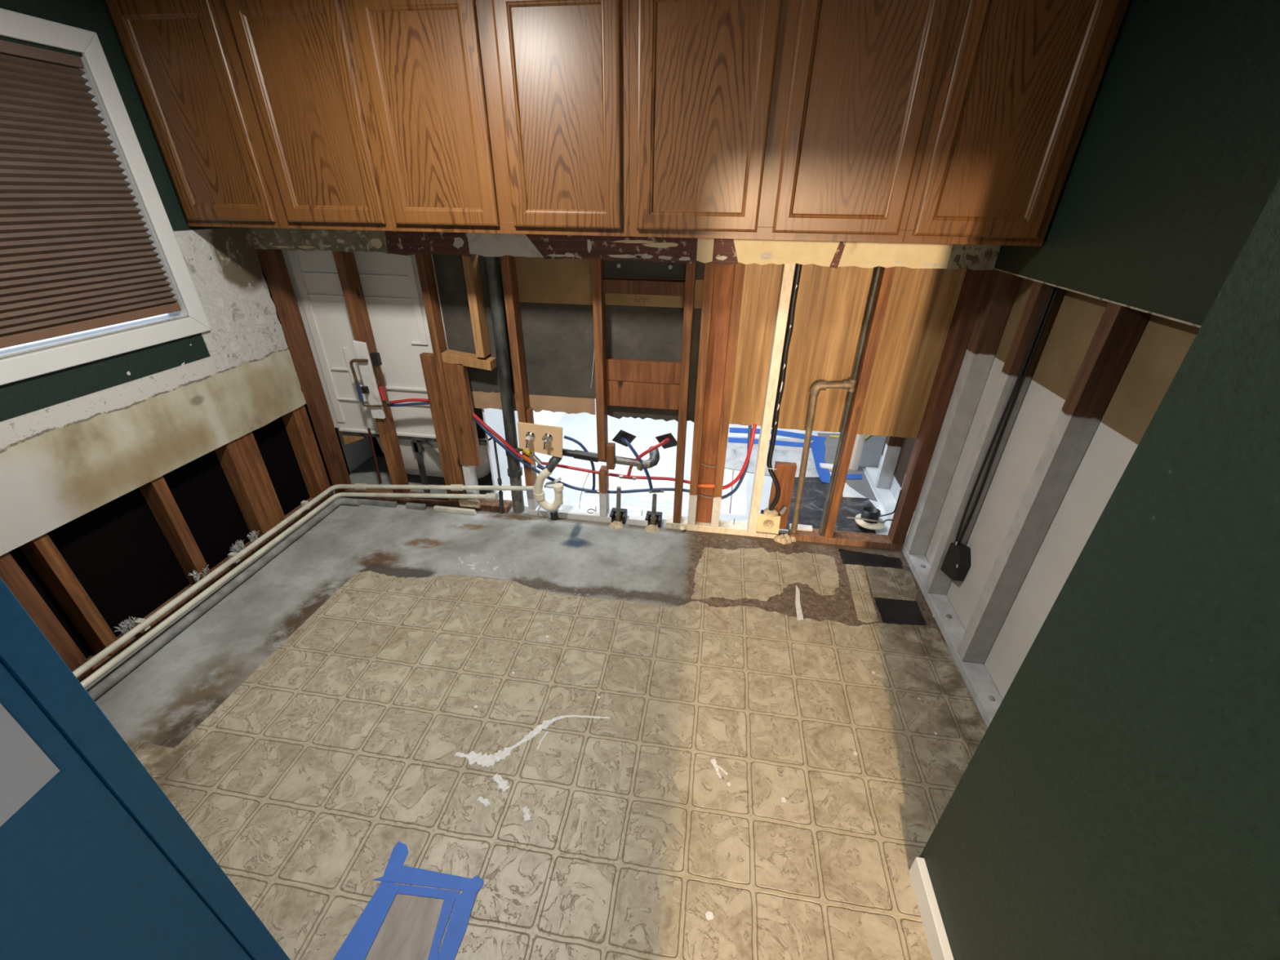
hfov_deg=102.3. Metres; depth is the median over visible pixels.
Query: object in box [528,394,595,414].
sheet
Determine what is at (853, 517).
loose cable
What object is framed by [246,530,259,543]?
tuft
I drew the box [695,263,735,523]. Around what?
timber post
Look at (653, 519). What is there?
socket
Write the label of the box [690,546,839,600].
vinyl flooring patch
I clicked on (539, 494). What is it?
trap
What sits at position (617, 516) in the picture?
socket
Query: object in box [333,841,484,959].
tape
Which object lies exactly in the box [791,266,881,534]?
gas pipe
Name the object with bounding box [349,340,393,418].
shower valve
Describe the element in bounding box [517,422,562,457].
board
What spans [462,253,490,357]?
stud
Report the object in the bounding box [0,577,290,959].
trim
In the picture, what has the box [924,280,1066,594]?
stud
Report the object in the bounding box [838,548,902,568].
floor
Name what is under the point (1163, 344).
wall
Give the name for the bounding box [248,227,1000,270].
wall
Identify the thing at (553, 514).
socket
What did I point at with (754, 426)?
pipe
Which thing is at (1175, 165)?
wall
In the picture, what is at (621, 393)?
nogging
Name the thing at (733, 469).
trim
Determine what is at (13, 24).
window
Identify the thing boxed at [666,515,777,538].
plate
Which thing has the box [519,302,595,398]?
wall panel
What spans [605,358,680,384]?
nogging
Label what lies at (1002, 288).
stud
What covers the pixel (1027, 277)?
trim
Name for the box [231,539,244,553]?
tuft
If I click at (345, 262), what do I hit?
stud
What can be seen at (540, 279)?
sheet
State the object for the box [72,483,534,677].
pipe
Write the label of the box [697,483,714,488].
pipe
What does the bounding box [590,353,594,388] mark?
string
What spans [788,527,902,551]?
plate
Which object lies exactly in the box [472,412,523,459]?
pipe
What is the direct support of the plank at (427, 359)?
on the plate at (490, 505)
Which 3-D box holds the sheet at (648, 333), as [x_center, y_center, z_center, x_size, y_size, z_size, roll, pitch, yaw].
[0.053,-0.608,2.766,0.515,0.623,0.010,5,29,7]
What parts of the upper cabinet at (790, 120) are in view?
door panel, door, door panel, door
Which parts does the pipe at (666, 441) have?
plate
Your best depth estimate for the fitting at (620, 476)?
3.05 m
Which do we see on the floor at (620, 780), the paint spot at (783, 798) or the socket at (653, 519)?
the paint spot at (783, 798)
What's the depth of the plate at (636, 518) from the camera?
3.15 m
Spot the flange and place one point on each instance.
(868, 513)
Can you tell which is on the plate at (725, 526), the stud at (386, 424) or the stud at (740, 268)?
the stud at (740, 268)
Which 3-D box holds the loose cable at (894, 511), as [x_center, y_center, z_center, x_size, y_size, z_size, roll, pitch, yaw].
[1.421,0.135,2.926,0.015,0.229,0.094,-13,32,-24]
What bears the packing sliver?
on the floor at (165, 698)
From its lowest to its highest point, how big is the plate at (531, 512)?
0.044 m
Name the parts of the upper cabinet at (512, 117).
door, door panel, door, door panel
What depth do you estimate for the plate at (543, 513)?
3.22 m
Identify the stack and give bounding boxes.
[484,256,524,513]
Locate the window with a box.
[0,8,211,385]
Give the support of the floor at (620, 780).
on the floor at (165, 698)
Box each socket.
[549,509,558,519]
[614,513,621,521]
[650,516,656,524]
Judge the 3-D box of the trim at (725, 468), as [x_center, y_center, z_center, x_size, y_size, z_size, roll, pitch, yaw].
[0.806,-0.054,3.778,0.387,0.007,0.008,11,31,18]
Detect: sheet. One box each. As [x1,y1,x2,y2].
[0,703,59,826]
[432,254,515,394]
[471,391,517,411]
[515,256,592,305]
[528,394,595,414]
[604,259,704,279]
[604,276,703,308]
[604,304,702,422]
[728,263,782,426]
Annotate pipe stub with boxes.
[609,486,626,529]
[644,493,662,533]
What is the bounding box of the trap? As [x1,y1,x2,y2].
[533,456,564,519]
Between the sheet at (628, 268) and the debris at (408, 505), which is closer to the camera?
the sheet at (628, 268)
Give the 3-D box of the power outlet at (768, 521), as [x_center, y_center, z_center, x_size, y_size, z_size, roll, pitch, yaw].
[0.745,0.235,3.007,0.125,0.149,0.086,-4,29,-8]
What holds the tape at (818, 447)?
on the floor at (165, 698)
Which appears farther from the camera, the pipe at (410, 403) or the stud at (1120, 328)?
the pipe at (410, 403)
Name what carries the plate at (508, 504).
on the floor at (165, 698)
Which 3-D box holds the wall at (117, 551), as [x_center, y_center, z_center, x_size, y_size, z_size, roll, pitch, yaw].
[-2.347,-0.248,1.537,0.035,2.550,3.600,5,29,7]
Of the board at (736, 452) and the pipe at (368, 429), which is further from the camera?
the board at (736, 452)
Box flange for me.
[854,506,884,529]
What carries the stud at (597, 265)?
attached to the wall at (835, 255)
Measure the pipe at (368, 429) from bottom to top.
0.386 m
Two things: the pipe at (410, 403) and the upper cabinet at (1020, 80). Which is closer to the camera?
the upper cabinet at (1020, 80)
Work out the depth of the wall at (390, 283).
2.95 m
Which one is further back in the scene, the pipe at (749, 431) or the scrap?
the scrap
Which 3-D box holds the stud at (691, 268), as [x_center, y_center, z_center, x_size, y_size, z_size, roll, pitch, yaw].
[0.240,-0.811,2.559,0.044,2.404,0.088,5,29,7]
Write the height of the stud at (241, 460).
1.134 m
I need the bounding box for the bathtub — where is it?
[342,408,490,493]
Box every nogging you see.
[440,349,497,370]
[602,277,684,296]
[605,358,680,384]
[605,380,679,409]
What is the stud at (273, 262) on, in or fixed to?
on the plate at (349, 490)
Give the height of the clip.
0.055 m
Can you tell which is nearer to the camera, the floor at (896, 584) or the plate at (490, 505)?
the floor at (896, 584)
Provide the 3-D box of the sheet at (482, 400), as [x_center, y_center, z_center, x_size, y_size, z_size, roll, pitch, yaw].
[-0.834,-0.460,3.002,0.370,0.104,0.010,5,29,7]
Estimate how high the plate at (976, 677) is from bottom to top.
0.044 m
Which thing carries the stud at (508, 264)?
on the plate at (531, 512)
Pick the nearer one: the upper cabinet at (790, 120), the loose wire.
the upper cabinet at (790, 120)
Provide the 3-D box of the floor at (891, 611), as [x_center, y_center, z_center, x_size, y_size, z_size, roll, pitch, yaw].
[1.276,0.646,2.529,0.209,0.002,0.186,5,29,7]
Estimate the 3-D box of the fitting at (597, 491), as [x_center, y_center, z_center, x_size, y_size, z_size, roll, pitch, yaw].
[-0.289,0.071,3.142,0.094,0.030,0.027,5,29,7]
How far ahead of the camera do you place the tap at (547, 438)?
2.92 m
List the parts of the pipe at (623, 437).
plate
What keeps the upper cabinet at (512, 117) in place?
attached to the wall at (835, 255)
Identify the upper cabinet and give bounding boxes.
[104,0,393,231]
[347,0,629,236]
[629,0,959,243]
[902,0,1128,246]
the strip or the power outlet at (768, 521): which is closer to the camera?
the strip
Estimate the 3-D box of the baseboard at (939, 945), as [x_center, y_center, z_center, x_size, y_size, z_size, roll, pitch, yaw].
[0.702,1.532,0.840,0.024,0.085,1.610,5,29,7]
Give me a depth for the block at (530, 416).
2.93 m
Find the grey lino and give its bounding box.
[817,432,885,501]
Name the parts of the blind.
head rail, rail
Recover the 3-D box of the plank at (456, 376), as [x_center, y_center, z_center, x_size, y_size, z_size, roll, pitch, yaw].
[-1.028,-0.374,2.998,0.119,0.633,0.045,5,29,7]
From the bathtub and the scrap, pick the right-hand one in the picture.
the scrap
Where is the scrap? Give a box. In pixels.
[842,486,866,498]
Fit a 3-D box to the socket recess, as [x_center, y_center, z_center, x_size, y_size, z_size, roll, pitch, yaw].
[1.492,0.382,2.418,0.059,0.177,0.101,0,29,-2]
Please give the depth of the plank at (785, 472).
2.92 m
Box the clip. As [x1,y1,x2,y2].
[779,505,787,515]
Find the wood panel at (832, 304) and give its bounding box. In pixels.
[771,263,876,432]
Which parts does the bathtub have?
rim rail, cradle leg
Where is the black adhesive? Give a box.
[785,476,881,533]
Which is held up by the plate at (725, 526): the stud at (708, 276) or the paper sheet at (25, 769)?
the stud at (708, 276)
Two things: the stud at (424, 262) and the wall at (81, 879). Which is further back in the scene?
the stud at (424, 262)
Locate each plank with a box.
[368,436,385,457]
[419,352,459,502]
[442,362,481,466]
[768,461,796,529]
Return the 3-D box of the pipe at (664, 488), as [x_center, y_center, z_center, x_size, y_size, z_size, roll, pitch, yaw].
[0.052,0.069,3.081,0.654,0.080,0.019,5,29,7]
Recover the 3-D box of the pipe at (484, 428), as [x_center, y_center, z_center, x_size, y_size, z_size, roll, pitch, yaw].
[-0.648,-0.156,3.044,0.759,0.495,0.080,5,29,7]
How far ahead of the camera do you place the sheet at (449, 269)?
2.78 m
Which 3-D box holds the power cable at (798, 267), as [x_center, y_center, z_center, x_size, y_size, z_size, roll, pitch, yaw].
[0.751,-0.405,2.657,0.102,1.337,0.044,5,29,7]
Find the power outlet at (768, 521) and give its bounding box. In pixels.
[756,507,780,533]
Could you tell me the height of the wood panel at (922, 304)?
0.861 m
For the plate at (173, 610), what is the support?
on the floor at (165, 698)
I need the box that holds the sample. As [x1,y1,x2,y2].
[364,893,443,959]
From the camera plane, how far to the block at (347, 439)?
3.29 m
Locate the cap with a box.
[679,526,685,531]
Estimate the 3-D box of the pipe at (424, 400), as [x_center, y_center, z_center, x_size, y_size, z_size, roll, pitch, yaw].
[-1.330,-0.452,2.968,0.247,0.048,0.019,5,29,7]
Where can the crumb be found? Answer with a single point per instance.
(991, 698)
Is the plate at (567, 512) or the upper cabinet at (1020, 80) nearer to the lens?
the upper cabinet at (1020, 80)
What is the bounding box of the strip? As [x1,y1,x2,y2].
[845,564,879,622]
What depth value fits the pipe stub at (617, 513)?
3.15 m
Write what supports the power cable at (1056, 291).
attached to the stud at (937, 581)
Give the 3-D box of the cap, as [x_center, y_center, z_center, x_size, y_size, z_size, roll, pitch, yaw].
[0.256,0.296,3.105,0.035,0.027,0.036,5,29,7]
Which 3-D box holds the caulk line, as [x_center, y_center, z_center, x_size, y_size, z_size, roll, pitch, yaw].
[-1.077,-0.854,2.818,0.011,0.310,0.002,5,29,7]
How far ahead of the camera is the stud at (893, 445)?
3.41 m
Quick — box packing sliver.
[795,584,803,620]
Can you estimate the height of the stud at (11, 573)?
1.134 m
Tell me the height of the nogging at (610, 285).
0.064 m
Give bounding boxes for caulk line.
[438,293,448,349]
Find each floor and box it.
[84,398,987,869]
[121,570,986,959]
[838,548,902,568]
[865,566,917,600]
[874,598,926,625]
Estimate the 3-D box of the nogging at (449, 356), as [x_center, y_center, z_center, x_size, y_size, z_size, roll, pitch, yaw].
[-0.942,-0.663,2.845,0.277,0.082,0.085,5,29,7]
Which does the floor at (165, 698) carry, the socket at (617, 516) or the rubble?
the rubble
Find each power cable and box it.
[766,263,802,511]
[954,285,1055,543]
[957,287,1059,544]
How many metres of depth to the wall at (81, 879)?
0.83 m
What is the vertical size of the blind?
0.913 m
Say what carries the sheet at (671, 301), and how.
attached to the stud at (691, 268)
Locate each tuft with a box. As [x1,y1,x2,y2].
[113,616,138,642]
[187,564,209,582]
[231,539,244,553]
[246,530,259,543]
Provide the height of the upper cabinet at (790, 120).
0.842 m
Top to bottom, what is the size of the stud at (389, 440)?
0.454 m
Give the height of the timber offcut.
0.016 m
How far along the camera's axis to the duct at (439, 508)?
3.25 m
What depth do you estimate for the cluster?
3.01 m
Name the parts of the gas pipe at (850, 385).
arm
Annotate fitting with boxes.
[584,489,599,493]
[619,474,635,480]
[648,489,664,493]
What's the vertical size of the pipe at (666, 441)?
0.275 m
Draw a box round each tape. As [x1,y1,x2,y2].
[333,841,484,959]
[728,427,862,483]
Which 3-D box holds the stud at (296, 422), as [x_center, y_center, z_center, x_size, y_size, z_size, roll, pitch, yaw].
[-2.063,-0.958,2.770,0.087,2.404,0.099,5,29,7]
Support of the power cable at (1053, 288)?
attached to the stud at (937, 581)
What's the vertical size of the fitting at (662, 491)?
0.040 m
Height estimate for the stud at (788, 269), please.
2.420 m
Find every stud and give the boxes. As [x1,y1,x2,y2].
[0,551,93,679]
[19,533,122,655]
[138,475,213,585]
[214,431,287,539]
[257,248,351,491]
[281,404,330,498]
[332,250,387,399]
[374,396,395,432]
[378,427,410,493]
[414,253,467,499]
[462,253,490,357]
[462,465,479,500]
[499,254,538,509]
[591,258,608,459]
[598,465,609,516]
[672,262,696,523]
[687,261,715,524]
[711,255,745,526]
[747,263,795,533]
[822,266,896,537]
[875,435,903,488]
[888,268,991,544]
[904,269,1022,555]
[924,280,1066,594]
[956,302,1151,663]
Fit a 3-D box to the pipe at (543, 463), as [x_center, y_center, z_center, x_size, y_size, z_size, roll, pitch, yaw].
[-0.128,-0.039,3.045,0.969,0.085,0.035,5,29,7]
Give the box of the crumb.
[987,695,995,701]
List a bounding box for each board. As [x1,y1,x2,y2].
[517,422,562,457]
[724,436,819,476]
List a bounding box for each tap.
[524,431,535,448]
[542,433,552,449]
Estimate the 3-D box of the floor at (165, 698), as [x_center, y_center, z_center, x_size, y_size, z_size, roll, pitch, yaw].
[-0.207,1.588,0.909,4.750,0.100,11.200,5,29,7]
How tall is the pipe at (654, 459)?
0.100 m
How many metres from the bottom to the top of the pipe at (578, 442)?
0.340 m
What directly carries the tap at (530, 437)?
on the board at (540, 438)
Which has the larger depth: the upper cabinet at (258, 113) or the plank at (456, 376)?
the plank at (456, 376)
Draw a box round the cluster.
[515,447,545,470]
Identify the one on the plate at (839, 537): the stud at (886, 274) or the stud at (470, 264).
the stud at (886, 274)
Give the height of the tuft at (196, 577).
0.102 m
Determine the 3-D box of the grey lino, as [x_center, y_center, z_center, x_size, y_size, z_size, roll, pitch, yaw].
[1.736,-0.128,3.927,0.659,0.004,1.150,5,29,7]
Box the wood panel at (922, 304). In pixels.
[857,266,967,438]
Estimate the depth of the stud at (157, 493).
2.42 m
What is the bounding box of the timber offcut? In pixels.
[789,523,813,531]
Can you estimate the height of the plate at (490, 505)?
0.044 m
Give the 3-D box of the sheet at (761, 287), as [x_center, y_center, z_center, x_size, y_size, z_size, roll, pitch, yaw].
[0.544,-0.679,2.640,0.320,0.854,0.010,5,29,7]
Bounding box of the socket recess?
[940,541,970,581]
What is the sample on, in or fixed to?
on the floor at (165, 698)
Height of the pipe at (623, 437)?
0.345 m
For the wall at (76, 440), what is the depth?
2.18 m
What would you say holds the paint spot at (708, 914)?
on the floor at (620, 780)
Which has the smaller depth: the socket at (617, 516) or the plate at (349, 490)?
the socket at (617, 516)
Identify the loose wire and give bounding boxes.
[578,471,589,508]
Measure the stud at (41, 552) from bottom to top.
1.134 m
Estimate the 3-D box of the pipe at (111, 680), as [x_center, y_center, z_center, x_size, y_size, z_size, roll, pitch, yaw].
[-1.998,0.505,2.664,0.157,0.041,1.571,5,29,7]
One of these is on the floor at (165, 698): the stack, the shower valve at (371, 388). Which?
the stack
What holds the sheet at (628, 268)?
attached to the stud at (691, 268)
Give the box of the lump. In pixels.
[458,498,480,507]
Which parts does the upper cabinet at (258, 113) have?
door, door panel, door, door panel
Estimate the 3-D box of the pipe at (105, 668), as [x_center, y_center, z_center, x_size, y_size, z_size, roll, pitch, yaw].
[-1.541,0.465,2.576,1.109,0.125,1.596,5,29,7]
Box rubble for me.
[773,533,795,544]
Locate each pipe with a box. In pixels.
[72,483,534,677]
[80,492,498,688]
[88,497,360,701]
[367,428,382,483]
[386,402,429,406]
[388,398,429,404]
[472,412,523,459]
[473,417,595,492]
[541,461,698,484]
[562,445,659,471]
[563,435,595,489]
[595,487,697,494]
[612,429,653,488]
[626,432,676,475]
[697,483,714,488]
[721,425,751,499]
[722,423,756,489]
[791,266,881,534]
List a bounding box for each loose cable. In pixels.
[846,516,893,523]
[878,489,902,517]
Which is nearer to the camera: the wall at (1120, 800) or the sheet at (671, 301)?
the wall at (1120, 800)
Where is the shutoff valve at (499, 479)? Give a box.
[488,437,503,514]
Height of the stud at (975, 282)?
2.404 m
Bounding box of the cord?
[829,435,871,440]
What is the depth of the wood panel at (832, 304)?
2.56 m
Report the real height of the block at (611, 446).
0.150 m
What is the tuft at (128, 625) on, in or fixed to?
on the plate at (173, 610)
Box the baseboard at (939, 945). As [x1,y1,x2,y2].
[908,857,954,959]
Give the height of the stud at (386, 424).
0.200 m
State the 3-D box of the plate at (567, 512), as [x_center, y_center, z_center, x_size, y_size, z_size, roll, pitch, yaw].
[-0.337,0.213,3.227,0.338,0.044,0.088,5,29,7]
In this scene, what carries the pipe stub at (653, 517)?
on the floor at (165, 698)
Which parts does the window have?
pane, sill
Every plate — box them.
[78,491,333,682]
[334,488,394,493]
[360,497,499,512]
[503,499,512,513]
[528,504,540,515]
[538,506,550,516]
[558,505,611,523]
[628,511,648,526]
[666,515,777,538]
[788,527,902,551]
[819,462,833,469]
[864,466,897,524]
[902,545,1002,728]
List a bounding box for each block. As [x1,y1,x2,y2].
[340,431,365,444]
[526,408,533,423]
[605,442,615,469]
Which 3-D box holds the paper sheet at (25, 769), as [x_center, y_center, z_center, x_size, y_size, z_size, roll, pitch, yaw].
[-0.899,0.393,0.639,0.002,0.265,0.211,5,29,7]
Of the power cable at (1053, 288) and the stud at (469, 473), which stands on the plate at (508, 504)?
the stud at (469, 473)
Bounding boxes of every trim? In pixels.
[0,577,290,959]
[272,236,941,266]
[724,467,770,476]
[728,469,733,513]
[992,267,1201,328]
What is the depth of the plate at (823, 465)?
3.84 m
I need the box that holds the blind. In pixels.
[0,39,181,348]
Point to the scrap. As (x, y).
(848, 491)
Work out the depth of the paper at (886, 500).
3.44 m
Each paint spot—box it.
[705,911,713,920]
[781,796,786,802]
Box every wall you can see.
[0,0,306,555]
[0,661,252,959]
[8,248,350,658]
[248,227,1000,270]
[281,249,535,499]
[878,270,1199,699]
[919,178,1279,959]
[994,0,1279,325]

